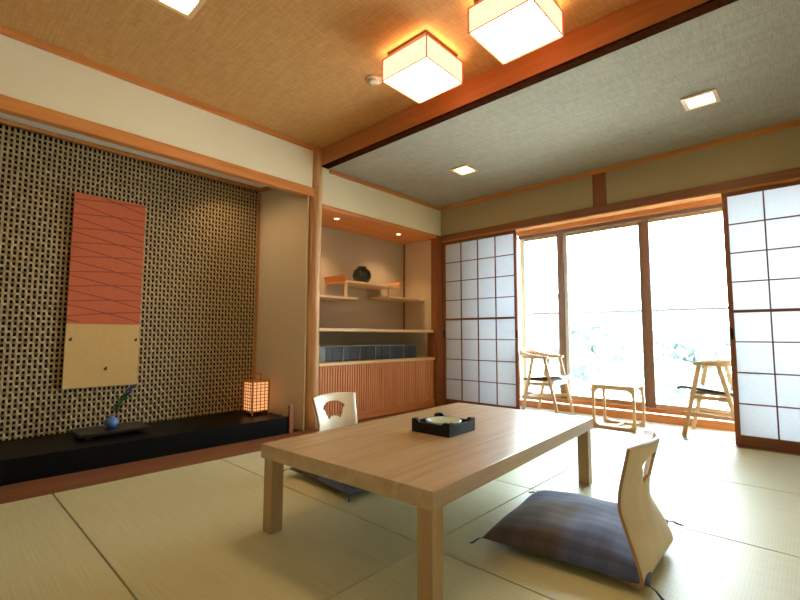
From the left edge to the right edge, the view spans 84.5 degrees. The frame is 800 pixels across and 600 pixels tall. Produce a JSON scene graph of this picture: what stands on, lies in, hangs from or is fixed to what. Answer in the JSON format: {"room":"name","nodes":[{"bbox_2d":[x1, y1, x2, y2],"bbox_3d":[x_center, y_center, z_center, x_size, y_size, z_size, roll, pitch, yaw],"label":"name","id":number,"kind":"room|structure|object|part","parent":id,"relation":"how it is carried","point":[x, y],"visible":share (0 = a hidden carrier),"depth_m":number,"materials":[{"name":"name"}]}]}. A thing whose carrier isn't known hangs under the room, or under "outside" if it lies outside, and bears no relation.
{"room":"japanese tatami room","nodes":[
{"label":"japanese tatami room","id":0,"kind":"room"},
{"bbox_2d":[0,124,257,440],"bbox_3d":[-2.715,-0.161,3.296,0.165,2.600,3.485,-4,-6,43],"label":"wall","id":1,"kind":"structure","parent":0,"point":[6,126],"depth_m":3.72,"materials":[{"name":"beige wicker"}]},
{"bbox_2d":[0,125,258,440],"bbox_3d":[-2.326,-0.095,3.557,0.020,2.214,2.527,-4,-6,43],"label":"woven panel","id":2,"kind":"object","parent":1,"relation":"attached to","point":[39,342],"visible":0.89,"depth_m":3.71,"materials":[{"name":"beige wicker"}]},
{"bbox_2d":[61,192,145,388],"bbox_3d":[-2.335,-0.070,3.501,0.028,1.498,0.496,-4,-6,43],"label":"panel","id":3,"kind":"object","parent":2,"relation":"attached to","point":[102,324],"visible":1,"depth_m":3.48,"materials":[{"name":"fabric"}]},
{"bbox_3d":[-2.337,0.434,3.461,0.022,0.486,0.494,-4,-6,43],"label":"panel","id":4,"kind":"part","parent":3,"relation":"part of","materials":[{"name":"beige paper"}]},
{"bbox_3d":[-2.335,-0.312,3.522,0.022,1.009,0.494,-4,-6,43],"label":"panel","id":5,"kind":"part","parent":3,"relation":"part of","materials":[{"name":"fabric"}]},
{"bbox_2d":[0,118,274,378],"bbox_3d":[-2.409,-0.152,3.108,0.534,2.254,3.630,-4,-6,43],"label":"trim","id":6,"kind":"structure","parent":1,"relation":"attached to","point":[3,121],"depth_m":3.88,"materials":[{"name":"brown wood"}]},
{"bbox_2d":[0,112,265,187],"bbox_3d":[-2.450,-1.304,3.145,0.598,0.045,3.485,-4,-6,43],"label":"ceiling","id":7,"kind":"structure","parent":0,"point":[2,115],"depth_m":3.59,"materials":[{"name":"white paint"}]},
{"bbox_2d":[0,34,440,235],"bbox_3d":[-1.487,-1.302,3.695,0.060,0.568,6.000,-4,-6,43],"label":"wall","id":8,"kind":"structure","parent":0,"point":[28,73],"depth_m":3.39,"materials":[{"name":"beige paint"}]},
{"bbox_2d":[0,94,313,196],"bbox_3d":[-2.198,-1.173,2.909,0.070,0.087,3.900,-4,-6,43],"label":"lintel","id":9,"kind":"object","parent":8,"relation":"attached to","point":[8,105],"visible":1,"depth_m":3.19,"materials":[{"name":"brown wood"}]},
{"bbox_2d":[0,25,320,151],"bbox_3d":[-2.147,-1.609,2.942,0.030,0.044,3.965,-4,-6,43],"label":"crown molding","id":10,"kind":"structure","parent":8,"relation":"attached to","point":[5,31],"depth_m":3.20,"materials":[{"name":"brown wood"}]},
{"bbox_2d":[329,169,440,210],"bbox_3d":[-0.089,-1.251,5.131,0.028,0.035,1.825,-4,-6,43],"label":"crown molding","id":11,"kind":"structure","parent":8,"relation":"attached to","point":[331,171],"depth_m":5.00,"materials":[{"name":"brown wood"}]},
{"bbox_2d":[322,0,737,168],"bbox_3d":[0.782,-1.437,2.978,4.190,0.013,0.077,-4,-6,43],"label":"trim","id":12,"kind":"structure","parent":8,"relation":"attached to","point":[711,5],"depth_m":2.77,"materials":[{"name":"brown wood"}]},
{"bbox_2d":[255,186,308,429],"bbox_3d":[-1.189,-0.048,4.374,0.640,2.560,0.191,-4,-6,43],"label":"wall","id":13,"kind":"structure","parent":0,"point":[284,216],"depth_m":4.34,"materials":[{"name":"beige paint"}]},
{"bbox_2d":[0,0,637,148],"bbox_3d":[-0.637,-1.771,1.535,4.370,0.060,4.050,-4,-6,43],"label":"ceiling","id":14,"kind":"structure","parent":0,"point":[297,69],"depth_m":2.82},
{"bbox_2d":[153,0,205,19],"bbox_3d":[-1.224,-1.662,2.438,0.210,0.012,0.210,-4,-6,43],"label":"recessed light","id":15,"kind":"object","parent":14,"relation":"in","point":[188,9],"visible":1,"depth_m":2.48,"materials":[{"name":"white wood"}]},
{"bbox_2d":[162,0,197,13],"bbox_3d":[-1.224,-1.666,2.438,0.153,0.004,0.153,-4,-6,43],"label":"diffuser","id":16,"kind":"object","parent":15,"relation":"attached to","point":[180,6],"depth_m":2.48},
{"bbox_2d":[366,75,381,85],"bbox_3d":[-0.190,-1.591,3.199,0.120,0.022,0.120,-4,-6,43],"label":"smoke detector","id":17,"kind":"object","parent":14,"relation":"attached to","point":[373,80],"visible":1,"depth_m":3.18,"materials":[{"name":"beige plastic"}]},
{"bbox_2d":[382,30,462,103],"bbox_3d":[0.149,-1.526,2.899,0.380,0.198,0.380,-4,-6,43],"label":"ceiling lamp","id":18,"kind":"object","parent":14,"relation":"hanging from","point":[423,67],"visible":1,"depth_m":2.82,"materials":[{"name":"white paper"}]},
{"bbox_3d":[0.149,-1.615,2.906,0.330,0.021,0.330,-4,-6,43],"label":"plate","id":19,"kind":"part","parent":18,"relation":"part of","materials":[{"name":"brown wood"}]},
{"bbox_2d":[385,58,460,101],"bbox_3d":[0.149,-1.434,2.892,0.359,0.004,0.359,-4,-6,43],"label":"diffuser","id":20,"kind":"object","parent":18,"relation":"attached to","point":[421,79],"depth_m":2.86,"materials":[{"name":"paper"}]},
{"bbox_2d":[322,0,708,164],"bbox_3d":[0.772,-1.545,2.997,4.220,0.203,0.081,-4,-6,43],"label":"beam","id":21,"kind":"structure","parent":14,"relation":"attached to","point":[638,15],"depth_m":2.89,"materials":[{"name":"brown wood"}]},
{"bbox_2d":[468,0,563,64],"bbox_3d":[0.642,-1.562,2.441,0.380,0.198,0.380,-4,-6,43],"label":"ceiling lamp","id":22,"kind":"object","parent":14,"relation":"hanging from","point":[509,29],"visible":1,"depth_m":2.40,"materials":[{"name":"white paper"}]},
{"bbox_2d":[319,226,403,345],"bbox_3d":[-0.600,0.019,5.409,0.090,2.600,2.128,-4,-6,43],"label":"wall","id":23,"kind":"structure","parent":0,"point":[342,252],"depth_m":5.46,"materials":[{"name":"beige paint"}]},
{"bbox_2d":[320,275,424,301],"bbox_3d":[-0.436,-0.109,5.255,0.368,0.265,1.842,-4,-6,43],"label":"shelves","id":24,"kind":"object","parent":23,"relation":"attached to","point":[340,280],"visible":0.87,"depth_m":5.08,"materials":[{"name":"brown wood"}]},
{"bbox_3d":[-0.833,-0.025,4.821,0.368,0.023,0.679,-4,-6,43],"label":"shelf","id":25,"kind":"part","parent":24,"relation":"part of","materials":[{"name":"brown wood"}]},
{"bbox_2d":[353,266,370,281],"bbox_3d":[-0.449,-0.293,5.190,0.220,0.197,0.220,-4,-6,43],"label":"jar","id":26,"kind":"object","parent":24,"relation":"on","point":[362,274],"visible":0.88,"depth_m":5.11,"materials":[{"name":"ceramic"}]},
{"bbox_3d":[-0.429,-0.175,5.268,0.368,0.024,0.875,-4,-6,43],"label":"shelf","id":27,"kind":"part","parent":24,"relation":"part of","materials":[{"name":"brown wood"}]},
{"bbox_3d":[-0.038,-0.007,5.675,0.368,0.023,0.673,-4,-6,43],"label":"shelf","id":28,"kind":"part","parent":24,"relation":"part of","materials":[{"name":"brown wood"}]},
{"bbox_2d":[319,328,433,332],"bbox_3d":[-0.384,0.358,5.138,0.553,0.031,1.788,-4,-6,43],"label":"display shelf","id":29,"kind":"object","parent":23,"relation":"attached to","point":[320,329],"visible":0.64,"depth_m":4.83,"materials":[{"name":"brown wood"}]},
{"bbox_2d":[322,204,435,243],"bbox_3d":[-0.357,-0.863,5.245,0.579,0.043,1.843,-4,-6,43],"label":"ceiling","id":30,"kind":"structure","parent":23,"relation":"attached to","point":[352,222],"depth_m":5.16,"materials":[{"name":"brown wood"}]},
{"bbox_2d":[403,244,404,329],"bbox_3d":[0.058,-0.174,6.051,0.017,1.194,0.017,-4,-6,43],"label":"trim","id":31,"kind":"structure","parent":23,"relation":"attached to","point":[403,244],"depth_m":6.05,"materials":[{"name":"brown wood"}]},
{"bbox_2d":[0,427,799,599],"bbox_3d":[0.168,1.067,1.878,3.860,0.060,5.900,-4,-6,43],"label":"floor","id":32,"kind":"structure","parent":0,"point":[191,532],"depth_m":1.93,"materials":[{"name":"wicker"}]},
{"bbox_2d":[0,429,317,503],"bbox_3d":[-2.031,1.121,2.627,0.378,0.060,4.000,-4,-6,43],"label":"board","id":33,"kind":"object","parent":32,"relation":"attached to","point":[55,484],"visible":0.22,"depth_m":2.89,"materials":[{"name":"brown wood"}]},
{"bbox_2d":[0,410,288,485],"bbox_3d":[-2.426,1.039,2.923,0.634,0.147,3.484,-4,-6,43],"label":"platform","id":34,"kind":"object","parent":33,"relation":"on","point":[30,458],"visible":0.89,"depth_m":3.12,"materials":[{"name":"black paint"}]},
{"bbox_2d":[70,421,150,440],"bbox_3d":[-2.155,0.974,3.283,0.300,0.042,0.450,-4,-6,43],"label":"stand","id":35,"kind":"object","parent":34,"relation":"on","point":[86,433],"visible":1,"depth_m":3.22,"materials":[{"name":"brown wood"}]},
{"bbox_2d":[104,415,117,427],"bbox_3d":[-2.163,0.910,3.295,0.094,0.086,0.094,-4,-6,43],"label":"flower vase","id":36,"kind":"object","parent":35,"relation":"on","point":[111,421],"visible":1,"depth_m":3.27,"materials":[{"name":"blue ceramic"}]},
{"bbox_2d":[112,383,137,413],"bbox_3d":[-2.110,0.757,3.369,0.144,0.228,0.163,-4,-6,43],"label":"flower sprig","id":37,"kind":"object","parent":36,"relation":"on","point":[125,394],"visible":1,"depth_m":3.35,"materials":[{"name":"green plant"}]},
{"bbox_2d":[242,374,269,415],"bbox_3d":[-1.362,0.885,4.167,0.180,0.368,0.180,-4,-6,43],"label":"paper lantern","id":38,"kind":"object","parent":34,"relation":"on","point":[256,392],"visible":1,"depth_m":4.12,"materials":[{"name":"paper"}]},
{"bbox_2d":[288,405,293,432],"bbox_3d":[-0.993,1.082,3.998,0.026,0.247,0.039,-4,-6,43],"label":"cap","id":39,"kind":"object","parent":34,"relation":"attached to","point":[290,407],"visible":1,"depth_m":3.99,"materials":[{"name":"brown wood"}]},
{"bbox_2d":[305,149,321,429],"bbox_3d":[-0.850,-0.141,4.300,0.146,2.735,0.147,2,-5,-17],"label":"post","id":40,"kind":"object","parent":32,"relation":"on","point":[315,203],"visible":0.77,"depth_m":4.24,"materials":[{"name":"brown wood"}]},
{"bbox_2d":[284,467,362,501],"bbox_3d":[-0.246,1.032,2.788,0.749,0.111,0.730,5,-6,-44],"label":"floor cushion","id":41,"kind":"object","parent":32,"relation":"on","point":[345,488],"visible":0.21,"depth_m":2.46,"materials":[{"name":"fabric"}]},
{"bbox_2d":[312,392,357,431],"bbox_3d":[-0.322,0.865,2.854,0.411,0.485,0.450,-4,-6,40],"label":"chair","id":42,"kind":"object","parent":41,"relation":"on","point":[348,415],"visible":0.32,"depth_m":3.00,"materials":[{"name":"brown wood"}]},
{"bbox_2d":[297,405,441,430],"bbox_3d":[-0.251,1.329,5.102,1.158,0.060,2.058,-4,-6,43],"label":"board","id":43,"kind":"object","parent":32,"relation":"on","point":[441,405],"depth_m":5.01,"materials":[{"name":"brown wood"}]},
{"bbox_2d":[319,356,434,419],"bbox_3d":[-0.372,0.991,5.102,0.547,0.612,1.805,-4,-6,43],"label":"base cabinet","id":44,"kind":"object","parent":43,"relation":"on","point":[381,387],"visible":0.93,"depth_m":4.88,"materials":[{"name":"brown wood"}]},
{"bbox_3d":[-0.496,0.922,4.603,0.029,0.491,0.900,-4,-6,43],"label":"door","id":45,"kind":"part","parent":44,"relation":"part of","materials":[{"name":"brown wood"}]},
{"bbox_2d":[319,344,416,361],"bbox_3d":[-0.372,0.596,5.004,0.195,0.159,1.517,-4,-6,43],"label":"vent grille","id":46,"kind":"object","parent":44,"relation":"on","point":[348,352],"visible":0.89,"depth_m":4.89,"materials":[{"name":"metal"}]},
{"bbox_3d":[-0.793,0.551,4.427,0.022,0.150,0.097,-4,-6,43],"label":"plate","id":47,"kind":"part","parent":46,"relation":"part of","materials":[{"name":"silver metal"}]},
{"bbox_3d":[0.119,0.978,5.261,0.029,0.491,0.900,-4,-6,43],"label":"door","id":48,"kind":"part","parent":44,"relation":"part of","materials":[{"name":"brown wood"}]},
{"bbox_2d":[427,333,434,356],"bbox_3d":[0.400,0.574,5.635,0.105,0.310,0.023,-4,-6,43],"label":"trim","id":49,"kind":"structure","parent":44,"relation":"on","point":[430,336],"depth_m":5.62,"materials":[{"name":"brown wood"}]},
{"bbox_2d":[358,405,442,422],"bbox_3d":[0.159,1.264,4.716,0.590,0.008,1.750,-4,-6,43],"label":"board","id":50,"kind":"object","parent":43,"relation":"on","point":[366,420],"visible":0.21,"depth_m":4.78,"materials":[{"name":"brown wood"}]},
{"bbox_2d":[261,402,592,599],"bbox_3d":[0.270,0.881,2.337,0.966,0.385,1.676,-4,-6,40],"label":"table","id":51,"kind":"object","parent":32,"relation":"on","point":[385,457],"visible":0.99,"depth_m":1.91,"materials":[{"name":"brown wood"}]},
{"bbox_3d":[-0.577,0.882,2.006,0.062,0.322,0.062,-4,-6,40],"label":"leg","id":52,"kind":"part","parent":51,"relation":"part of","materials":[{"name":"brown wood"}]},
{"bbox_3d":[0.099,0.839,1.444,0.062,0.322,0.062,-4,-6,40],"label":"leg","id":53,"kind":"part","parent":51,"relation":"part of","materials":[{"name":"brown wood"}]},
{"bbox_2d":[412,412,474,437],"bbox_3d":[0.228,0.651,2.310,0.236,0.066,0.236,-4,-6,41],"label":"tray","id":54,"kind":"object","parent":51,"relation":"on","point":[448,430],"visible":0.86,"depth_m":2.23,"materials":[{"name":"black wood"}]},
{"bbox_2d":[426,416,461,424],"bbox_3d":[0.228,0.648,2.310,0.189,0.042,0.189,-4,-6,43],"label":"ashtray","id":55,"kind":"object","parent":54,"relation":"in","point":[439,420],"visible":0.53,"depth_m":2.36,"materials":[{"name":"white ceramic"}]},
{"bbox_3d":[1.117,0.942,2.662,0.062,0.322,0.062,-4,-6,40],"label":"leg","id":56,"kind":"part","parent":51,"relation":"part of","materials":[{"name":"brown wood"}]},
{"bbox_2d":[469,490,684,599],"bbox_3d":[0.789,0.966,1.929,0.730,0.111,0.748,-3,-6,36],"label":"floor cushion","id":57,"kind":"object","parent":32,"relation":"on","point":[584,531],"visible":0.88,"depth_m":1.76,"materials":[{"name":"fabric"}]},
{"bbox_2d":[610,432,672,588],"bbox_3d":[0.831,0.782,1.803,0.411,0.485,0.450,-4,-6,43],"label":"chair","id":58,"kind":"object","parent":32,"relation":"on","point":[649,536],"visible":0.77,"depth_m":1.61,"materials":[{"name":"brown wood"}]},
{"bbox_2d":[593,426,799,455],"bbox_3d":[2.234,1.254,4.088,3.860,0.061,0.158,-4,-6,43],"label":"sill","id":59,"kind":"structure","parent":32,"relation":"attached to","point":[725,443],"depth_m":3.75,"materials":[{"name":"brown wood"}]},
{"bbox_2d":[404,240,430,356],"bbox_3d":[0.287,0.065,5.933,0.490,2.600,0.150,-4,-6,43],"label":"wall","id":60,"kind":"structure","parent":0,"point":[417,254],"depth_m":5.88,"materials":[{"name":"beige paint"}]},
{"bbox_2d":[431,235,442,405],"bbox_3d":[0.507,0.256,5.724,0.092,2.185,0.210,-4,-6,43],"label":"pillar corner","id":61,"kind":"structure","parent":0,"point":[436,245],"depth_m":5.66,"materials":[{"name":"brown wood"}]},
{"bbox_2d":[328,0,799,207],"bbox_3d":[1.450,-1.407,3.754,4.370,0.060,1.963,-4,-6,43],"label":"ceiling","id":62,"kind":"structure","parent":0,"point":[623,105],"depth_m":3.32,"materials":[{"name":"white paint"}]},
{"bbox_2d":[450,164,478,175],"bbox_3d":[0.650,-1.315,4.455,0.210,0.012,0.210,-4,-6,43],"label":"recessed light","id":63,"kind":"object","parent":62,"relation":"in","point":[465,169],"visible":1,"depth_m":4.45,"materials":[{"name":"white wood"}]},
{"bbox_2d":[455,167,472,173],"bbox_3d":[0.650,-1.319,4.456,0.153,0.004,0.153,-4,-6,43],"label":"diffuser","id":64,"kind":"object","parent":63,"relation":"attached to","point":[458,170],"depth_m":4.47,"materials":[{"name":"white plastic"}]},
{"bbox_2d":[680,88,720,111],"bbox_3d":[2.134,-1.419,3.126,0.210,0.012,0.210,-4,-6,43],"label":"recessed light","id":65,"kind":"object","parent":62,"relation":"in","point":[708,97],"visible":1,"depth_m":3.12,"materials":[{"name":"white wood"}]},
{"bbox_2d":[686,93,714,107],"bbox_3d":[2.134,-1.423,3.126,0.153,0.004,0.153,-4,-6,43],"label":"diffuser","id":66,"kind":"object","parent":65,"relation":"attached to","point":[704,99],"depth_m":3.13,"materials":[{"name":"white plastic"}]},
{"bbox_2d":[441,126,799,235],"bbox_3d":[2.120,-1.143,4.418,4.220,0.393,0.110,-4,-6,43],"label":"wall","id":67,"kind":"structure","parent":0,"point":[776,151],"depth_m":4.13,"materials":[{"name":"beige paint"}]},
{"bbox_2d":[443,230,519,408],"bbox_3d":[0.953,0.270,5.353,1.059,2.095,0.035,-4,-6,43],"label":"door","id":68,"kind":"structure","parent":67,"relation":"in","point":[481,359],"depth_m":5.32,"materials":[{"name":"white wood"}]},
{"bbox_2d":[592,172,606,206],"bbox_3d":[2.009,-1.111,4.435,0.130,0.332,0.012,-4,-6,43],"label":"trim","id":69,"kind":"structure","parent":67,"relation":"attached to","point":[598,180],"depth_m":4.43,"materials":[{"name":"brown wood"}]},
{"bbox_2d":[441,120,799,210],"bbox_3d":[2.083,-1.304,4.369,4.190,0.040,0.030,-4,-6,43],"label":"crown molding","id":70,"kind":"structure","parent":67,"relation":"attached to","point":[783,126],"depth_m":4.16,"materials":[{"name":"brown wood"}]},
{"bbox_2d":[441,167,799,242],"bbox_3d":[2.116,-0.910,4.384,4.204,0.074,0.135,-4,-6,43],"label":"trim","id":71,"kind":"structure","parent":67,"relation":"attached to","point":[790,173],"depth_m":4.13,"materials":[{"name":"brown wood"}]},
{"bbox_2d":[721,180,799,453],"bbox_3d":[3.123,0.112,3.337,1.018,2.095,0.035,-4,-6,43],"label":"door","id":72,"kind":"structure","parent":67,"relation":"in","point":[761,225],"depth_m":3.52,"materials":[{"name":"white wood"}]},
{"bbox_2d":[520,406,735,442],"bbox_3d":[2.411,1.280,4.394,4.620,0.060,0.528,-4,-6,43],"label":"floor","id":73,"kind":"structure","parent":0,"point":[720,435],"depth_m":4.24,"materials":[{"name":"white paint"}]},
{"bbox_2d":[520,347,574,413],"bbox_3d":[1.688,0.930,5.105,0.537,0.753,0.454,-4,-6,43],"label":"wooden armchair","id":74,"kind":"object","parent":73,"relation":"on","point":[525,352],"visible":0.94,"depth_m":5.03,"materials":[{"name":"brown wood"}]},
{"bbox_3d":[1.459,0.981,5.033,0.172,0.638,0.026,-4,-6,43],"label":"leg","id":75,"kind":"part","parent":74,"relation":"part of","materials":[{"name":"brown wood"}]},
{"bbox_3d":[1.571,0.943,4.951,0.281,0.041,0.022,-4,-6,43],"label":"seat rail","id":76,"kind":"part","parent":74,"relation":"part of","materials":[{"name":"brown wood"}]},
{"bbox_3d":[1.638,0.621,5.178,0.398,0.125,0.454,-4,-6,43],"label":"backrest","id":77,"kind":"part","parent":74,"relation":"part of","materials":[{"name":"brown wood"}]},
{"bbox_3d":[1.738,1.007,5.332,0.172,0.638,0.026,-4,-6,43],"label":"leg","id":78,"kind":"part","parent":74,"relation":"part of","materials":[{"name":"brown wood"}]},
{"bbox_3d":[1.701,0.923,5.093,0.310,0.019,0.340,-4,-6,43],"label":"seat","id":79,"kind":"part","parent":74,"relation":"part of","materials":[{"name":"brown wood"}]},
{"bbox_3d":[1.722,0.892,5.077,0.445,0.062,0.370,-4,-6,43],"label":"seat","id":80,"kind":"part","parent":74,"relation":"part of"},
{"bbox_3d":[1.664,0.967,4.843,0.172,0.638,0.026,-4,-6,43],"label":"leg","id":81,"kind":"part","parent":74,"relation":"part of","materials":[{"name":"brown wood"}]},
{"bbox_3d":[1.804,0.943,4.995,0.022,0.034,0.380,-4,-6,43],"label":"seat rail","id":82,"kind":"part","parent":74,"relation":"part of","materials":[{"name":"brown wood"}]},
{"bbox_3d":[1.943,0.992,5.142,0.172,0.638,0.026,-4,-6,43],"label":"leg","id":83,"kind":"part","parent":74,"relation":"part of","materials":[{"name":"brown wood"}]},
{"bbox_2d":[591,382,645,431],"bbox_3d":[2.155,1.038,4.344,0.390,0.411,0.344,-4,-6,43],"label":"side table","id":84,"kind":"object","parent":73,"relation":"on","point":[629,387],"visible":1,"depth_m":4.32,"materials":[{"name":"brown wood"}]},
{"bbox_3d":[2.260,1.057,4.456,0.390,0.392,0.024,-4,-6,43],"label":"frame leg","id":85,"kind":"part","parent":84,"relation":"part of","materials":[{"name":"brown wood"}]},
{"bbox_2d":[520,399,734,431],"bbox_3d":[2.610,1.241,4.611,4.620,0.095,0.045,-4,-6,43],"label":"step","id":86,"kind":"structure","parent":73,"relation":"attached to","point":[708,424],"depth_m":4.65,"materials":[{"name":"brown wood"}]},
{"bbox_2d":[677,359,734,435],"bbox_3d":[2.845,0.840,3.955,0.537,0.753,0.454,-4,-6,43],"label":"wooden armchair","id":87,"kind":"object","parent":73,"relation":"on","point":[698,391],"visible":0.7,"depth_m":3.89,"materials":[{"name":"brown wood"}]},
{"bbox_3d":[2.589,0.893,3.909,0.172,0.638,0.026,-4,-6,43],"label":"leg","id":88,"kind":"part","parent":87,"relation":"part of","materials":[{"name":"brown wood"}]},
{"bbox_3d":[2.869,0.919,4.208,0.172,0.638,0.026,-4,-6,43],"label":"leg","id":89,"kind":"part","parent":87,"relation":"part of","materials":[{"name":"brown wood"}]},
{"bbox_3d":[2.812,0.807,3.989,0.445,0.062,0.370,-4,-6,43],"label":"seat","id":90,"kind":"part","parent":87,"relation":"part of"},
{"bbox_3d":[2.701,0.854,3.827,0.281,0.041,0.022,-4,-6,43],"label":"seat rail","id":91,"kind":"part","parent":87,"relation":"part of","materials":[{"name":"brown wood"}]},
{"bbox_3d":[2.832,0.835,3.968,0.310,0.019,0.340,-4,-6,43],"label":"seat","id":92,"kind":"part","parent":87,"relation":"part of","materials":[{"name":"brown wood"}]},
{"bbox_3d":[2.897,0.523,3.933,0.398,0.125,0.454,-4,-6,43],"label":"backrest","id":93,"kind":"part","parent":87,"relation":"part of","materials":[{"name":"brown wood"}]},
{"bbox_3d":[2.794,0.878,3.719,0.172,0.638,0.026,-4,-6,43],"label":"leg","id":94,"kind":"part","parent":87,"relation":"part of","materials":[{"name":"brown wood"}]},
{"bbox_3d":[3.074,0.904,4.017,0.172,0.638,0.026,-4,-6,43],"label":"leg","id":95,"kind":"part","parent":87,"relation":"part of","materials":[{"name":"brown wood"}]},
{"bbox_3d":[4.226,-0.043,2.979,0.100,2.360,0.780,-4,-6,43],"label":"wall","id":96,"kind":"structure","parent":0,"visible":0},
{"bbox_2d":[517,197,732,421],"bbox_3d":[2.947,0.061,4.523,3.880,2.244,0.220,-4,-6,43],"label":"window","id":97,"kind":"structure","parent":96,"relation":"in","point":[642,218],"depth_m":5.01,"materials":[{"name":"brown wood"}]},
{"bbox_3d":[1.803,0.168,5.602,0.437,0.020,0.014,-4,-6,43],"label":"cross rail","id":98,"kind":"part","parent":97,"relation":"part of","materials":[{"name":"white"}]},
{"bbox_3d":[1.810,0.199,5.608,0.437,2.036,0.026,-4,-6,43],"label":"rail","id":99,"kind":"part","parent":97,"relation":"part of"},
{"bbox_3d":[2.377,0.157,5.137,0.804,1.954,0.004,-4,-6,43],"label":"pane","id":100,"kind":"part","parent":97,"relation":"part of","materials":[{"name":"clear glass"}]},
{"bbox_3d":[2.377,0.162,5.136,0.804,2.036,0.026,-4,-6,43],"label":"rail","id":101,"kind":"part","parent":97,"relation":"part of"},
{"bbox_3d":[3.010,-0.921,4.616,3.810,0.039,0.120,-4,-6,43],"label":"head rail","id":102,"kind":"part","parent":97,"relation":"part of","materials":[{"name":"brown wood"}]},
{"bbox_3d":[3.003,1.156,4.446,3.810,0.049,0.120,-4,-6,43],"label":"sill","id":103,"kind":"part","parent":97,"relation":"part of","materials":[{"name":"brown wood"}]},
{"bbox_3d":[3.035,0.110,4.470,0.839,2.036,0.026,-4,-6,43],"label":"rail","id":104,"kind":"part","parent":97,"relation":"part of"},
{"label":"outside","id":105,"kind":"structure","parent":0,"visible":0},
{"bbox_2d":[520,351,731,402],"bbox_3d":[43.336,8.054,46.034,120.000,0.100,112.800,-4,-6,43],"label":"ground","id":106,"kind":"structure","parent":105,"point":[674,381],"depth_m":43.35,"materials":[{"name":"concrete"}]},
{"bbox_2d":[541,311,644,398],"bbox_3d":[5.463,2.707,12.535,2.946,4.850,3.141,-4,-6,43],"label":"tree","id":107,"kind":"object","parent":106,"relation":"on","point":[595,323],"visible":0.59,"depth_m":12.14,"materials":[{"name":"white plant"}]},
{"bbox_2d":[546,289,660,400],"bbox_3d":[11.499,2.913,24.663,4.800,6.450,4.400,-4,-6,43],"label":"building","id":108,"kind":"structure","parent":106,"relation":"on","point":[626,299],"depth_m":22.73,"materials":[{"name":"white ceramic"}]},
{"bbox_2d":[640,320,732,406],"bbox_3d":[8.469,2.855,12.460,2.839,4.563,2.991,0,-5,-2],"label":"tree","id":109,"kind":"object","parent":106,"relation":"on","point":[706,329],"visible":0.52,"depth_m":12.03,"materials":[{"name":"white plant"}]},
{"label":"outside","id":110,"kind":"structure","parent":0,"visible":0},
{"bbox_2d":[521,388,731,421],"bbox_3d":[3.573,1.396,5.210,12.000,0.090,1.760,-4,-6,43],"label":"balcony","id":111,"kind":"object","parent":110,"point":[531,390],"depth_m":6.12,"materials":[{"name":"concrete"}]},
{"bbox_2d":[521,307,732,408],"bbox_3d":[4.005,0.743,5.726,10.000,1.296,0.050,-4,-6,43],"label":"balcony railing","id":112,"kind":"object","parent":111,"relation":"on","point":[665,395],"visible":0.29,"depth_m":6.37,"materials":[{"name":"white metal"}]},
{"bbox_3d":[4.003,1.281,5.682,10.000,0.030,0.030,-4,-6,43],"label":"rail","id":113,"kind":"part","parent":112,"relation":"part of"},
{"bbox_3d":[4.007,0.115,5.777,10.000,0.035,0.050,-4,-6,43],"label":"rail","id":114,"kind":"part","parent":112,"relation":"part of","materials":[{"name":"white metal"}]},
{"bbox_3d":[1.249,0.181,6.086,0.738,2.240,0.200,-4,-6,43],"label":"pier","id":115,"kind":"object","parent":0,"visible":0},
{"bbox_2d":[521,399,733,422],"bbox_3d":[2.646,1.246,4.650,4.620,0.092,0.058,-4,-6,43],"label":"trim ledge","id":116,"kind":"object","parent":115,"relation":"attached to","point":[521,399],"visible":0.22,"depth_m":4.78,"materials":[{"name":"white paint"}]}
]}

